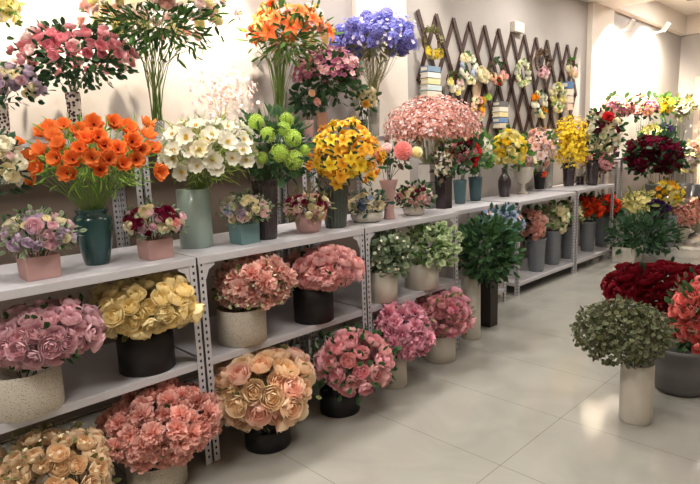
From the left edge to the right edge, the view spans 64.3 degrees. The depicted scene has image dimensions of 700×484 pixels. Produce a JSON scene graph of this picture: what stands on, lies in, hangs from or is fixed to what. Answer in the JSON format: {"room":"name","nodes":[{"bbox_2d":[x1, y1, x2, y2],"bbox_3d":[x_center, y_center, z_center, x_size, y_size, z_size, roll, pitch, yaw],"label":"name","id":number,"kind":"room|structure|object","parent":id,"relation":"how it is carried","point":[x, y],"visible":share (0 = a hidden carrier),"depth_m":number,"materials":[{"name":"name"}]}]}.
{"room":"plant shop","nodes":[
{"label":"plant shop","id":0,"kind":"room"},
{"bbox_2d":[0,0,680,280],"bbox_3d":[0.903,-1.255,5.322,14.150,3.520,0.100,-11,13,-43],"label":"wall","id":1,"kind":"structure","parent":0,"point":[649,62],"depth_m":4.97,"materials":[{"name":"grey paint"}]},
{"bbox_2d":[352,0,410,318],"bbox_3d":[0.281,-0.949,4.640,0.600,3.180,0.050,-11,13,-43],"label":"pillar","id":2,"kind":"structure","parent":1,"relation":"attached to","point":[394,87],"depth_m":4.62,"materials":[{"name":"white paint"}]},
{"bbox_2d":[416,9,577,144],"bbox_3d":[1.745,-1.664,6.013,3.246,1.165,0.019,-11,13,-43],"label":"trellis","id":3,"kind":"object","parent":1,"relation":"attached to","point":[436,19],"visible":0.52,"depth_m":5.88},
{"bbox_2d":[419,65,441,97],"bbox_3d":[0.717,-1.423,4.954,0.209,0.260,0.088,-11,13,-43],"label":"books","id":4,"kind":"object","parent":3,"relation":"attached to","point":[430,83],"visible":0.94,"depth_m":4.90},
{"bbox_2d":[421,24,443,59],"bbox_3d":[0.720,-1.757,4.895,0.300,0.303,0.109,-11,13,-43],"label":"wreath","id":5,"kind":"object","parent":3,"relation":"hanging from","point":[438,53],"visible":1,"depth_m":4.88,"materials":[{"name":"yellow plant"}]},
{"bbox_2d":[446,69,464,95],"bbox_3d":[0.963,-1.485,5.177,0.249,0.251,0.105,-11,13,-43],"label":"wreath","id":6,"kind":"object","parent":3,"relation":"hanging from","point":[460,86],"visible":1,"depth_m":5.16,"materials":[{"name":"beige plant"}]},
{"bbox_2d":[459,50,478,84],"bbox_3d":[1.128,-1.659,5.307,0.308,0.316,0.114,-9,12,-38],"label":"wreath","id":7,"kind":"object","parent":3,"relation":"hanging from","point":[465,57],"visible":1,"depth_m":5.27,"materials":[{"name":"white plant"}]},
{"bbox_2d":[470,95,485,121],"bbox_3d":[1.241,-1.310,5.468,0.236,0.259,0.103,-11,13,-43],"label":"wreath","id":8,"kind":"object","parent":3,"relation":"hanging from","point":[476,99],"visible":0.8,"depth_m":5.45,"materials":[{"name":"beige plant"}]},
{"bbox_2d":[477,65,489,83],"bbox_3d":[1.305,-1.647,5.487,0.199,0.175,0.107,-9,11,-36],"label":"wreath","id":9,"kind":"object","parent":3,"relation":"hanging from","point":[483,75],"visible":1,"depth_m":5.45,"materials":[{"name":"beige plant"}]},
{"bbox_2d":[488,56,508,87],"bbox_3d":[1.499,-1.724,5.669,0.333,0.316,0.108,-10,12,-39],"label":"wreath","id":10,"kind":"object","parent":3,"relation":"hanging from","point":[498,81],"visible":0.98,"depth_m":5.65,"materials":[{"name":"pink plant"}]},
{"bbox_2d":[492,101,507,127],"bbox_3d":[1.566,-1.324,5.804,0.179,0.267,0.088,-11,13,-43],"label":"books","id":11,"kind":"object","parent":3,"relation":"attached to","point":[500,108],"visible":0.98,"depth_m":5.76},
{"bbox_2d":[514,57,531,87],"bbox_3d":[1.856,-1.820,6.005,0.326,0.321,0.122,-11,13,-43],"label":"wreath","id":12,"kind":"object","parent":3,"relation":"hanging from","point":[517,71],"visible":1,"depth_m":5.97,"materials":[{"name":"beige plant"}]},
{"bbox_2d":[531,89,547,118],"bbox_3d":[2.141,-1.569,6.316,0.335,0.335,0.125,-11,13,-43],"label":"wreath","id":13,"kind":"object","parent":3,"relation":"hanging from","point":[540,112],"visible":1,"depth_m":6.30,"materials":[{"name":"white plant"}]},
{"bbox_2d":[534,47,552,78],"bbox_3d":[2.170,-2.023,6.291,0.354,0.348,0.116,-11,13,-43],"label":"wreath","id":14,"kind":"object","parent":3,"relation":"hanging from","point":[543,72],"visible":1,"depth_m":6.28,"materials":[{"name":"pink plant"}]},
{"bbox_2d":[549,81,566,112],"bbox_3d":[2.461,-1.717,6.607,0.127,0.365,0.366,5,12,39],"label":"wreath","id":15,"kind":"object","parent":3,"relation":"hanging from","point":[558,104],"visible":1,"depth_m":6.57,"materials":[{"name":"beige plant"}]},
{"bbox_2d":[562,81,573,109],"bbox_3d":[2.661,-1.788,6.828,0.169,0.332,0.088,-11,13,-43],"label":"books","id":16,"kind":"object","parent":3,"relation":"attached to","point":[568,86],"visible":0.8,"depth_m":6.79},
{"bbox_2d":[565,56,578,78],"bbox_3d":[2.713,-2.143,6.820,0.309,0.282,0.105,-10,12,-42],"label":"wreath","id":17,"kind":"object","parent":3,"relation":"hanging from","point":[573,72],"visible":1,"depth_m":6.79,"materials":[{"name":"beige plant"}]},
{"bbox_2d":[583,2,613,243],"bbox_3d":[3.390,-1.549,7.622,0.700,3.180,0.070,-11,13,-43],"label":"column","id":18,"kind":"structure","parent":1,"relation":"attached to","point":[600,20],"depth_m":7.38,"materials":[{"name":"white paint"}]},
{"bbox_2d":[613,1,686,35],"bbox_3d":[4.733,-3.565,8.682,3.230,0.320,0.100,-11,13,-43],"label":"ceiling","id":19,"kind":"structure","parent":1,"relation":"attached to","point":[654,13],"depth_m":8.68,"materials":[{"name":"white paint"}]},
{"bbox_2d":[0,231,699,483],"bbox_3d":[3.281,0.808,3.197,14.250,0.060,6.800,-11,13,-43],"label":"floor","id":20,"kind":"structure","parent":0,"point":[518,402],"depth_m":2.84,"materials":[{"name":"beige tile"}]},
{"bbox_2d":[0,419,121,483],"bbox_3d":[-1.137,0.899,2.126,0.481,0.439,0.481,-1,9,9],"label":"arrangement","id":21,"kind":"object","parent":20,"relation":"on","point":[78,455],"visible":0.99,"depth_m":2.05,"materials":[{"name":"beige plant"}]},
{"bbox_2d":[0,139,159,441],"bbox_3d":[-1.626,0.288,2.662,1.261,1.513,0.342,-11,13,-43],"label":"shelving unit","id":22,"kind":"object","parent":20,"relation":"on","point":[40,195],"visible":0.22,"depth_m":2.91,"materials":[{"name":"white metal"}]},
{"bbox_2d":[0,0,25,27],"bbox_3d":[-1.548,-0.793,2.459,0.280,0.678,0.300,-11,13,-43],"label":"flower vase","id":23,"kind":"object","parent":22,"relation":"on","point":[8,8],"visible":1,"depth_m":2.40,"materials":[{"name":"yellow ceramic"}]},
{"bbox_2d":[0,61,55,134],"bbox_3d":[-1.524,-0.634,2.495,0.359,0.352,0.340,-2,9,4],"label":"flower vase","id":24,"kind":"object","parent":22,"relation":"on","point":[33,86],"visible":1,"depth_m":2.47,"materials":[{"name":"purple plant"}]},
{"bbox_2d":[0,16,143,138],"bbox_3d":[-1.289,-0.766,2.648,0.556,0.545,0.620,3,10,28],"label":"vase","id":25,"kind":"object","parent":22,"relation":"on","point":[101,40],"visible":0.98,"depth_m":2.55,"materials":[{"name":"pink plant"}]},
{"bbox_2d":[0,245,212,465],"bbox_3d":[-1.254,0.597,2.357,1.087,0.972,0.602,-11,13,-43],"label":"shelving unit","id":26,"kind":"object","parent":20,"relation":"on","point":[93,378],"visible":0.47,"depth_m":2.33,"materials":[{"name":"white metal"}]},
{"bbox_2d":[0,128,33,195],"bbox_3d":[-1.351,-0.145,2.076,0.346,0.589,0.283,-2,9,0],"label":"arrangement","id":27,"kind":"object","parent":26,"relation":"on","point":[9,172],"visible":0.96,"depth_m":2.06,"materials":[{"name":"white plant"}]},
{"bbox_2d":[0,204,87,281],"bbox_3d":[-1.181,-0.006,2.124,0.282,0.286,0.311,0,9,12],"label":"flower box","id":28,"kind":"object","parent":26,"relation":"on","point":[36,266],"visible":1,"depth_m":2.08,"materials":[{"name":"purple plant"}]},
{"bbox_2d":[0,293,107,422],"bbox_3d":[-1.141,0.414,2.116,0.417,0.403,0.442,1,10,17],"label":"arrangement","id":29,"kind":"object","parent":26,"relation":"on","point":[33,348],"visible":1,"depth_m":1.99,"materials":[{"name":"pink plant"}]},
{"bbox_2d":[20,112,169,265],"bbox_3d":[-1.071,-0.226,2.354,0.588,0.638,0.620,-11,13,-43],"label":"flower vase","id":30,"kind":"object","parent":26,"relation":"on","point":[95,244],"visible":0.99,"depth_m":2.20,"materials":[{"name":"teal ceramic"}]},
{"bbox_2d":[87,272,204,377],"bbox_3d":[-0.888,0.343,2.438,0.500,0.423,0.476,-11,13,-43],"label":"arrangement","id":31,"kind":"object","parent":26,"relation":"on","point":[145,347],"visible":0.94,"depth_m":2.32,"materials":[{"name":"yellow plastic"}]},
{"bbox_2d":[119,197,189,260],"bbox_3d":[-0.845,-0.063,2.445,0.288,0.270,0.305,-11,13,-43],"label":"flower box","id":32,"kind":"object","parent":26,"relation":"on","point":[156,247],"visible":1,"depth_m":2.39,"materials":[{"name":"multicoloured plant"}]},
{"bbox_2d":[94,377,222,483],"bbox_3d":[-0.829,0.831,2.433,0.540,0.453,0.520,-11,13,-43],"label":"arrangement","id":33,"kind":"object","parent":20,"relation":"on","point":[158,428],"visible":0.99,"depth_m":2.30,"materials":[{"name":"pink plant"}]},
{"bbox_2d":[118,137,314,388],"bbox_3d":[-0.777,0.124,3.479,1.101,1.513,0.342,-11,13,-43],"label":"shelving unit","id":34,"kind":"object","parent":20,"relation":"on","point":[165,191],"visible":0.15,"depth_m":3.54,"materials":[{"name":"white metal"}]},
{"bbox_2d":[76,0,242,137],"bbox_3d":[-0.968,-0.945,2.821,0.731,0.820,0.780,-9,12,-38],"label":"lily bouquet","id":35,"kind":"object","parent":34,"relation":"on","point":[139,15],"visible":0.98,"depth_m":2.79,"materials":[{"name":"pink plant"}]},
{"bbox_2d":[189,64,259,130],"bbox_3d":[-0.741,-0.854,3.353,0.450,0.453,0.407,-11,13,-43],"label":"vase","id":36,"kind":"object","parent":34,"relation":"on","point":[212,84],"visible":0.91,"depth_m":3.32,"materials":[{"name":"white ceramic"}]},
{"bbox_2d":[234,0,343,124],"bbox_3d":[-0.375,-1.092,3.518,0.662,0.843,0.629,-11,13,-43],"label":"lily bouquet","id":37,"kind":"object","parent":34,"relation":"on","point":[268,23],"visible":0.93,"depth_m":3.43,"materials":[{"name":"orange plant"}]},
{"bbox_2d":[148,222,368,461],"bbox_3d":[-0.487,0.448,3.096,1.054,0.972,0.602,-11,13,-43],"label":"shelving unit","id":38,"kind":"object","parent":20,"relation":"on","point":[281,325],"visible":0.34,"depth_m":2.84,"materials":[{"name":"white metal"}]},
{"bbox_2d":[157,111,263,248],"bbox_3d":[-0.674,-0.315,2.714,0.509,0.670,0.508,-1,9,6],"label":"flower vase","id":39,"kind":"object","parent":38,"relation":"on","point":[199,154],"visible":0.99,"depth_m":2.59,"materials":[{"name":"green ceramic"}]},
{"bbox_2d":[215,188,274,244],"bbox_3d":[-0.518,-0.133,2.787,0.290,0.275,0.273,-7,10,-27],"label":"flower box","id":40,"kind":"object","parent":38,"relation":"on","point":[245,231],"visible":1,"depth_m":2.73,"materials":[{"name":"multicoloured plant"}]},
{"bbox_2d":[210,252,298,347],"bbox_3d":[-0.468,0.259,2.758,0.425,0.456,0.416,5,12,38],"label":"arrangement","id":41,"kind":"object","parent":38,"relation":"on","point":[247,287],"visible":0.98,"depth_m":2.65,"materials":[{"name":"pink plant"}]},
{"bbox_2d":[236,101,316,239],"bbox_3d":[-0.392,-0.362,2.856,0.460,0.695,0.477,-3,9,-3],"label":"hydrangea vase","id":42,"kind":"object","parent":38,"relation":"on","point":[266,185],"visible":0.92,"depth_m":2.78,"materials":[{"name":"green plant"}]},
{"bbox_2d":[277,181,336,233],"bbox_3d":[-0.246,-0.194,3.069,0.319,0.284,0.352,-4,9,-13],"label":"flower pot","id":43,"kind":"object","parent":38,"relation":"on","point":[308,222],"visible":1,"depth_m":3.02,"materials":[{"name":"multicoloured plant"}]},
{"bbox_2d":[284,244,365,324],"bbox_3d":[-0.136,0.216,3.062,0.450,0.418,0.424,-1,9,7],"label":"arrangement","id":44,"kind":"object","parent":38,"relation":"on","point":[320,270],"visible":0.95,"depth_m":2.95,"materials":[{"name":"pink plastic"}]},
{"bbox_2d":[305,116,389,228],"bbox_3d":[-0.028,-0.402,3.205,0.477,0.636,0.541,-10,12,-39],"label":"vase","id":45,"kind":"object","parent":38,"relation":"on","point":[357,165],"visible":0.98,"depth_m":3.11,"materials":[{"name":"green glass"}]},
{"bbox_2d":[213,344,321,453],"bbox_3d":[-0.431,0.755,2.725,0.553,0.480,0.561,-4,9,-13],"label":"arrangement","id":46,"kind":"object","parent":20,"relation":"on","point":[266,415],"visible":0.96,"depth_m":2.56,"materials":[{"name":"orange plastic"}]},
{"bbox_2d":[282,136,390,347],"bbox_3d":[-0.068,-0.014,4.163,0.771,1.513,0.342,-11,13,-43],"label":"shelving unit","id":47,"kind":"object","parent":20,"relation":"on","point":[349,242],"visible":0.17,"depth_m":4.17,"materials":[{"name":"white metal"}]},
{"bbox_2d":[288,79,324,136],"bbox_3d":[-0.286,-0.889,3.703,0.254,0.376,0.273,-3,9,-5],"label":"flower vase","id":48,"kind":"object","parent":47,"relation":"on","point":[296,98],"visible":0.95,"depth_m":3.67,"materials":[{"name":"ceramic"}]},
{"bbox_2d":[291,44,368,135],"bbox_3d":[-0.135,-1.040,3.829,0.524,0.624,0.513,-11,13,-43],"label":"vase","id":49,"kind":"object","parent":47,"relation":"on","point":[334,68],"visible":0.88,"depth_m":3.72,"materials":[{"name":"pink glass"}]},
{"bbox_2d":[349,79,381,135],"bbox_3d":[0.110,-0.980,4.062,0.266,0.412,0.224,-11,13,-43],"label":"flower vase","id":50,"kind":"object","parent":47,"relation":"on","point":[370,93],"visible":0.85,"depth_m":4.04,"materials":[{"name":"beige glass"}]},
{"bbox_2d":[328,7,421,135],"bbox_3d":[0.214,-1.243,4.106,0.659,0.909,0.670,5,11,37],"label":"flower bouquet","id":51,"kind":"object","parent":47,"relation":"on","point":[369,28],"visible":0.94,"depth_m":3.95,"materials":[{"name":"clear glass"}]},
{"bbox_2d":[309,323,401,417],"bbox_3d":[0.013,0.683,3.049,0.496,0.486,0.532,4,11,33],"label":"arrangement","id":52,"kind":"object","parent":20,"relation":"on","point":[340,399],"visible":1,"depth_m":2.93,"materials":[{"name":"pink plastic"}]},
{"bbox_2d":[302,208,458,386],"bbox_3d":[0.219,0.311,3.776,0.915,0.972,0.602,-11,13,-43],"label":"shelving unit","id":53,"kind":"object","parent":20,"relation":"on","point":[351,294],"visible":0.35,"depth_m":3.54,"materials":[{"name":"white metal"}]},
{"bbox_2d":[347,187,395,222],"bbox_3d":[0.106,-0.238,3.454,0.330,0.222,0.309,-10,12,-39],"label":"flower pot","id":54,"kind":"object","parent":53,"relation":"on","point":[364,213],"visible":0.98,"depth_m":3.38,"materials":[{"name":"white ceramic"}]},
{"bbox_2d":[369,229,417,303],"bbox_3d":[0.238,0.137,3.388,0.352,0.442,0.356,-4,9,-12],"label":"eucalyptus arrangement","id":55,"kind":"object","parent":53,"relation":"on","point":[384,276],"visible":0.91,"depth_m":3.32,"materials":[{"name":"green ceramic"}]},
{"bbox_2d":[372,140,422,219],"bbox_3d":[0.288,-0.389,3.482,0.306,0.498,0.302,-11,13,-43],"label":"vase","id":56,"kind":"object","parent":53,"relation":"on","point":[402,150],"visible":0.86,"depth_m":3.47,"materials":[{"name":"ceramic"}]},
{"bbox_2d":[394,179,436,215],"bbox_3d":[0.429,-0.304,3.708,0.298,0.247,0.291,1,10,21],"label":"flower bowl","id":57,"kind":"object","parent":53,"relation":"on","point":[403,193],"visible":1,"depth_m":3.64,"materials":[{"name":"white ceramic"}]},
{"bbox_2d":[382,94,482,208],"bbox_3d":[0.593,-0.649,4.031,0.722,0.814,0.720,4,11,32],"label":"vase","id":58,"kind":"object","parent":53,"relation":"on","point":[414,129],"visible":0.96,"depth_m":3.87,"materials":[{"name":"clear glass"}]},
{"bbox_2d":[401,221,463,289],"bbox_3d":[0.531,0.078,3.682,0.400,0.443,0.432,-11,13,-43],"label":"leafy plant","id":59,"kind":"object","parent":53,"relation":"on","point":[423,274],"visible":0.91,"depth_m":3.61,"materials":[{"name":"green plant"}]},
{"bbox_2d":[428,140,457,208],"bbox_3d":[0.664,-0.471,3.920,0.249,0.493,0.239,-11,13,-43],"label":"vase","id":60,"kind":"object","parent":53,"relation":"on","point":[443,180],"visible":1,"depth_m":3.93,"materials":[{"name":"brown ceramic"}]},
{"bbox_2d":[372,299,436,388],"bbox_3d":[0.314,0.608,3.346,0.389,0.515,0.375,-5,9,-16],"label":"hydrangea arrangement","id":61,"kind":"object","parent":20,"relation":"on","point":[406,325],"visible":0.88,"depth_m":3.23,"materials":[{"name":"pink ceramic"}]},
{"bbox_2d":[373,200,506,318],"bbox_3d":[0.807,0.150,4.838,1.161,0.908,0.562,-11,13,-43],"label":"shelving unit","id":62,"kind":"object","parent":20,"relation":"on","point":[469,206],"visible":0.12,"depth_m":4.80,"materials":[{"name":"white metal"}]},
{"bbox_2d":[439,131,486,203],"bbox_3d":[1.000,-0.679,4.939,0.444,0.681,0.392,-6,10,-23],"label":"flower vase","id":63,"kind":"object","parent":62,"relation":"on","point":[470,158],"visible":0.8,"depth_m":4.88,"materials":[{"name":"blue ceramic"}]},
{"bbox_2d":[466,126,497,200],"bbox_3d":[1.215,-0.739,5.207,0.335,0.698,0.360,2,10,22],"label":"flower vase","id":64,"kind":"object","parent":62,"relation":"on","point":[475,183],"visible":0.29,"depth_m":5.16,"materials":[{"name":"blue ceramic"}]},
{"bbox_2d":[414,286,476,363],"bbox_3d":[0.626,0.547,3.732,0.418,0.490,0.422,-8,11,-31],"label":"arrangement","id":65,"kind":"object","parent":20,"relation":"on","point":[451,309],"visible":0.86,"depth_m":3.63,"materials":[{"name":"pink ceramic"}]},
{"bbox_2d":[452,212,525,339],"bbox_3d":[1.000,0.247,4.032,0.534,0.959,0.522,-6,10,-20],"label":"leafy plant","id":66,"kind":"object","parent":20,"relation":"on","point":[493,263],"visible":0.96,"depth_m":3.92,"materials":[{"name":"green plant"}]},
{"bbox_2d":[481,278,501,327],"bbox_3d":[1.099,0.410,4.406,0.200,0.511,0.186,1,10,18],"label":"planter","id":67,"kind":"object","parent":20,"relation":"on","point":[489,300],"visible":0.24,"depth_m":4.37,"materials":[{"name":"black wood"}]},
{"bbox_2d":[476,201,525,297],"bbox_3d":[1.352,0.097,4.917,0.438,0.947,0.715,3,10,28],"label":"flower arrangement","id":68,"kind":"object","parent":20,"relation":"on","point":[508,211],"visible":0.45,"depth_m":4.65,"materials":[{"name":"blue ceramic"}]},
{"bbox_2d":[467,191,575,296],"bbox_3d":[1.802,-0.035,5.798,1.221,0.892,0.562,-11,13,-43],"label":"shelving unit","id":69,"kind":"object","parent":20,"relation":"on","point":[526,276],"visible":0.48,"depth_m":5.65,"materials":[{"name":"white metal"}]},
{"bbox_2d":[489,124,533,196],"bbox_3d":[1.620,-0.824,5.647,0.447,0.727,0.441,5,12,38],"label":"vase","id":70,"kind":"object","parent":69,"relation":"on","point":[508,152],"visible":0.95,"depth_m":5.56,"materials":[{"name":"brown glass"}]},
{"bbox_2d":[511,148,538,193],"bbox_3d":[1.864,-0.762,5.967,0.316,0.486,0.308,-10,12,-41],"label":"urn","id":71,"kind":"object","parent":69,"relation":"on","point":[525,174],"visible":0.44,"depth_m":5.90,"materials":[{"name":"white ceramic"}]},
{"bbox_2d":[520,204,550,271],"bbox_3d":[1.859,-0.051,5.718,0.432,0.688,0.447,-11,13,-43],"label":"bucket","id":72,"kind":"object","parent":69,"relation":"on","point":[534,232],"visible":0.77,"depth_m":5.62,"materials":[{"name":"grey metal"}]},
{"bbox_2d":[538,199,573,264],"bbox_3d":[2.187,-0.116,5.990,0.378,0.712,0.369,-1,9,5],"label":"bucket","id":73,"kind":"object","parent":69,"relation":"on","point":[558,225],"visible":0.82,"depth_m":5.91,"materials":[{"name":"grey metal"}]},
{"bbox_2d":[529,184,614,272],"bbox_3d":[2.624,-0.201,6.589,1.026,0.906,0.562,-11,13,-43],"label":"shelving unit","id":74,"kind":"object","parent":20,"relation":"on","point":[580,256],"visible":0.45,"depth_m":6.38,"materials":[{"name":"white metal"}]},
{"bbox_2d":[521,127,557,188],"bbox_3d":[2.092,-0.919,6.191,0.402,0.707,0.357,-11,13,-43],"label":"flower vase","id":75,"kind":"object","parent":74,"relation":"on","point":[539,177],"visible":0.8,"depth_m":6.12,"materials":[{"name":"black plastic"}]},
{"bbox_2d":[541,129,559,187],"bbox_3d":[2.293,-0.956,6.406,0.228,0.696,0.237,-1,9,10],"label":"flower vase","id":76,"kind":"object","parent":74,"relation":"on","point":[549,177],"visible":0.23,"depth_m":6.45,"materials":[{"name":"grey ceramic"}]},
{"bbox_2d":[561,196,585,258],"bbox_3d":[2.481,-0.166,6.260,0.360,0.703,0.374,-6,10,-20],"label":"bucket","id":77,"kind":"object","parent":74,"relation":"on","point":[566,238],"visible":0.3,"depth_m":6.22,"materials":[{"name":"grey metal"}]},
{"bbox_2d":[554,114,593,185],"bbox_3d":[2.621,-1.077,6.574,0.541,0.856,0.505,-11,13,-43],"label":"vase","id":78,"kind":"object","parent":74,"relation":"on","point":[573,140],"visible":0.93,"depth_m":6.47,"materials":[{"name":"brown glass"}]},
{"bbox_2d":[579,191,606,251],"bbox_3d":[2.837,-0.247,6.648,0.392,0.712,0.396,-1,9,8],"label":"bucket","id":79,"kind":"object","parent":74,"relation":"on","point":[594,206],"visible":0.77,"depth_m":6.59,"materials":[{"name":"grey metal"}]},
{"bbox_2d":[576,151,616,184],"bbox_3d":[2.971,-0.916,6.697,0.448,0.444,0.404,-2,9,4],"label":"flower vase","id":80,"kind":"object","parent":74,"relation":"on","point":[604,163],"visible":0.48,"depth_m":6.63,"materials":[{"name":"pink plant"}]},
{"bbox_2d":[583,104,628,185],"bbox_3d":[2.919,-1.115,6.399,0.472,0.935,0.510,-1,9,5],"label":"flower vase","id":81,"kind":"object","parent":74,"relation":"on","point":[606,121],"visible":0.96,"depth_m":6.32,"materials":[{"name":"brown glass"}]},
{"bbox_2d":[595,191,626,246],"bbox_3d":[3.202,-0.297,6.931,0.395,0.693,0.373,-2,9,1],"label":"bucket","id":82,"kind":"object","parent":74,"relation":"on","point":[600,235],"visible":0.54,"depth_m":6.87,"materials":[{"name":"grey metal"}]},
{"bbox_2d":[574,158,622,254],"bbox_3d":[3.229,-0.481,7.262,0.601,1.200,0.382,-11,13,-43],"label":"shelving unit","id":83,"kind":"object","parent":20,"relation":"on","point":[617,159],"visible":0.29,"depth_m":7.25,"materials":[{"name":"white metal"}]},
{"bbox_2d":[569,294,676,425],"bbox_3d":[1.380,0.592,2.823,0.488,0.632,0.494,-11,13,-43],"label":"eucalyptus arrangement","id":84,"kind":"object","parent":20,"relation":"on","point":[637,371],"visible":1,"depth_m":2.74,"materials":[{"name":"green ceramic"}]},
{"bbox_2d":[620,185,659,252],"bbox_3d":[3.652,-0.302,7.107,0.440,0.862,0.490,-2,9,2],"label":"bucket","id":85,"kind":"object","parent":20,"relation":"on","point":[633,202],"visible":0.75,"depth_m":6.97,"materials":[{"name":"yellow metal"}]},
{"bbox_2d":[602,208,684,263],"bbox_3d":[3.423,-0.081,6.505,0.916,0.635,0.856,-11,13,-43],"label":"leafy plant","id":86,"kind":"object","parent":20,"relation":"on","point":[623,251],"visible":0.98,"depth_m":6.43,"materials":[{"name":"green plant"}]},
{"bbox_2d":[600,256,699,315],"bbox_3d":[2.284,0.398,4.026,0.923,0.563,0.894,-3,9,-6],"label":"flower arrangement","id":87,"kind":"object","parent":20,"relation":"on","point":[641,281],"visible":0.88,"depth_m":3.86,"materials":[{"name":"plant"}]},
{"bbox_2d":[612,196,687,242],"bbox_3d":[4.188,-0.292,7.745,1.301,0.600,0.552,-11,13,-43],"label":"shelving unit","id":88,"kind":"object","parent":20,"relation":"on","point":[686,202],"visible":0.07,"depth_m":7.59,"materials":[{"name":"white metal"}]},
{"bbox_2d":[621,128,686,197],"bbox_3d":[3.851,-0.966,7.075,0.782,0.968,0.749,-11,13,-43],"label":"bucket","id":89,"kind":"object","parent":88,"relation":"on","point":[664,153],"visible":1,"depth_m":6.90,"materials":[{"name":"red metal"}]},
{"bbox_2d":[639,176,687,246],"bbox_3d":[4.024,-0.394,7.097,0.541,0.898,0.498,-2,9,2],"label":"bucket","id":90,"kind":"object","parent":88,"relation":"on","point":[676,194],"visible":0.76,"depth_m":6.94,"materials":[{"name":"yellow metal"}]},
{"bbox_2d":[668,135,690,186],"bbox_3d":[4.323,-1.003,7.467,0.396,0.881,0.420,-11,13,-43],"label":"bucket","id":91,"kind":"object","parent":88,"relation":"on","point":[680,166],"visible":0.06,"depth_m":7.39,"materials":[{"name":"grey metal"}]},
{"bbox_2d":[670,203,699,239],"bbox_3d":[4.521,-0.301,7.567,0.455,0.528,0.455,-11,13,-43],"label":"bucket","id":92,"kind":"object","parent":88,"relation":"on","point":[687,214],"visible":0.79,"depth_m":7.46,"materials":[{"name":"white ceramic"}]},
{"bbox_2d":[680,146,699,197],"bbox_3d":[4.634,-0.961,7.655,0.305,0.713,0.334,-11,13,-43],"label":"bucket","id":93,"kind":"object","parent":88,"relation":"on","point":[692,158],"visible":0.56,"depth_m":7.59,"materials":[{"name":"grey metal"}]},
{"bbox_2d":[614,160,694,241],"bbox_3d":[4.732,-0.765,8.824,3.611,1.150,0.342,-11,13,-43],"label":"shelving unit","id":94,"kind":"object","parent":20,"relation":"on","point":[617,162],"visible":0.18,"depth_m":7.43,"materials":[{"name":"white metal"}]},
{"bbox_2d":[602,90,639,157],"bbox_3d":[3.706,-1.587,7.585,0.538,0.942,0.419,-11,13,-43],"label":"vase","id":95,"kind":"object","parent":94,"relation":"on","point":[624,106],"visible":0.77,"depth_m":7.45,"materials":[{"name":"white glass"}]},
{"bbox_2d":[631,91,661,134],"bbox_3d":[4.353,-1.729,8.210,0.639,0.975,0.409,-11,13,-43],"label":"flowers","id":96,"kind":"object","parent":94,"relation":"on","point":[649,104],"visible":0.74,"depth_m":8.07,"materials":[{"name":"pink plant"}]},
{"bbox_2d":[653,91,678,121],"bbox_3d":[5.119,-1.915,8.987,0.509,1.036,0.347,-11,13,-43],"label":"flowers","id":97,"kind":"object","parent":94,"relation":"on","point":[668,103],"visible":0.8,"depth_m":8.88,"materials":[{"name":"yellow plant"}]},
{"bbox_2d":[673,92,697,139],"bbox_3d":[5.746,-2.043,9.586,0.540,1.052,0.359,-11,13,-43],"label":"vase","id":98,"kind":"object","parent":94,"relation":"on","point":[683,101],"visible":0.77,"depth_m":9.48,"materials":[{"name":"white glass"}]},
{"bbox_2d":[639,196,671,252],"bbox_3d":[3.847,-0.240,7.059,0.401,0.734,0.405,-11,13,-43],"label":"bucket","id":99,"kind":"object","parent":20,"relation":"on","point":[663,208],"visible":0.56,"depth_m":6.92,"materials":[{"name":"grey metal"}]},
{"bbox_2d":[648,271,699,397],"bbox_3d":[1.938,0.490,3.076,0.459,0.709,0.506,-8,11,-32],"label":"potted flowers","id":100,"kind":"object","parent":20,"relation":"on","point":[677,374],"visible":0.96,"depth_m":3.02,"materials":[{"name":"plant"}]},
{"bbox_2d":[648,336,699,397],"bbox_3d":[1.862,0.702,3.146,0.355,0.274,0.355,-11,13,-43],"label":"pot","id":101,"kind":"object","parent":20,"relation":"on","point":[677,374],"depth_m":3.03,"materials":[{"name":"grey plastic"}]},
{"bbox_2d":[673,191,693,233],"bbox_3d":[5.118,-0.473,8.642,1.291,0.600,0.552,-11,13,-43],"label":"shelving unit","id":102,"kind":"object","parent":20,"relation":"on","point":[690,231],"visible":0.06,"depth_m":8.22,"materials":[{"name":"white metal"}]},
{"bbox_2d":[686,139,699,196],"bbox_3d":[4.831,-1.047,7.831,0.329,0.814,0.374,-1,9,7],"label":"bucket","id":103,"kind":"object","parent":102,"relation":"on","point":[694,144],"visible":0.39,"depth_m":7.78,"materials":[{"name":"grey metal"}]},
{"bbox_2d":[582,0,653,8],"bbox_3d":[1.971,-2.378,1.515,10.750,0.500,6.600,-11,13,-43],"label":"ceiling","id":104,"kind":"structure","parent":0,"point":[612,4],"depth_m":7.21,"materials":[{"name":"white paint"}]},
{"bbox_2d":[655,0,699,14],"bbox_3d":[6.975,-3.486,6.321,3.300,0.100,6.600,-11,13,-43],"label":"ceiling","id":105,"kind":"structure","parent":0,"point":[685,7],"depth_m":8.93,"materials":[{"name":"white paint"}]},
{"bbox_2d":[675,34,699,205],"bbox_3d":[8.257,-1.936,7.776,0.100,3.520,6.600,-11,13,-43],"label":"wall","id":106,"kind":"structure","parent":0,"point":[689,68],"depth_m":9.87,"materials":[{"name":"grey paint"}]},
{"bbox_2d":[686,13,699,34],"bbox_3d":[8.159,-3.496,7.418,0.100,0.320,6.500,-11,13,-43],"label":"trim","id":107,"kind":"structure","parent":106,"relation":"attached to","point":[693,21],"depth_m":9.62,"materials":[{"name":"white paint"}]},
{"bbox_2d":[689,76,699,201],"bbox_3d":[6.470,-1.623,9.562,0.079,2.474,1.080,-11,13,-43],"label":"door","id":108,"kind":"structure","parent":106,"relation":"in","point":[696,114],"depth_m":9.84,"materials":[{"name":"beige"}]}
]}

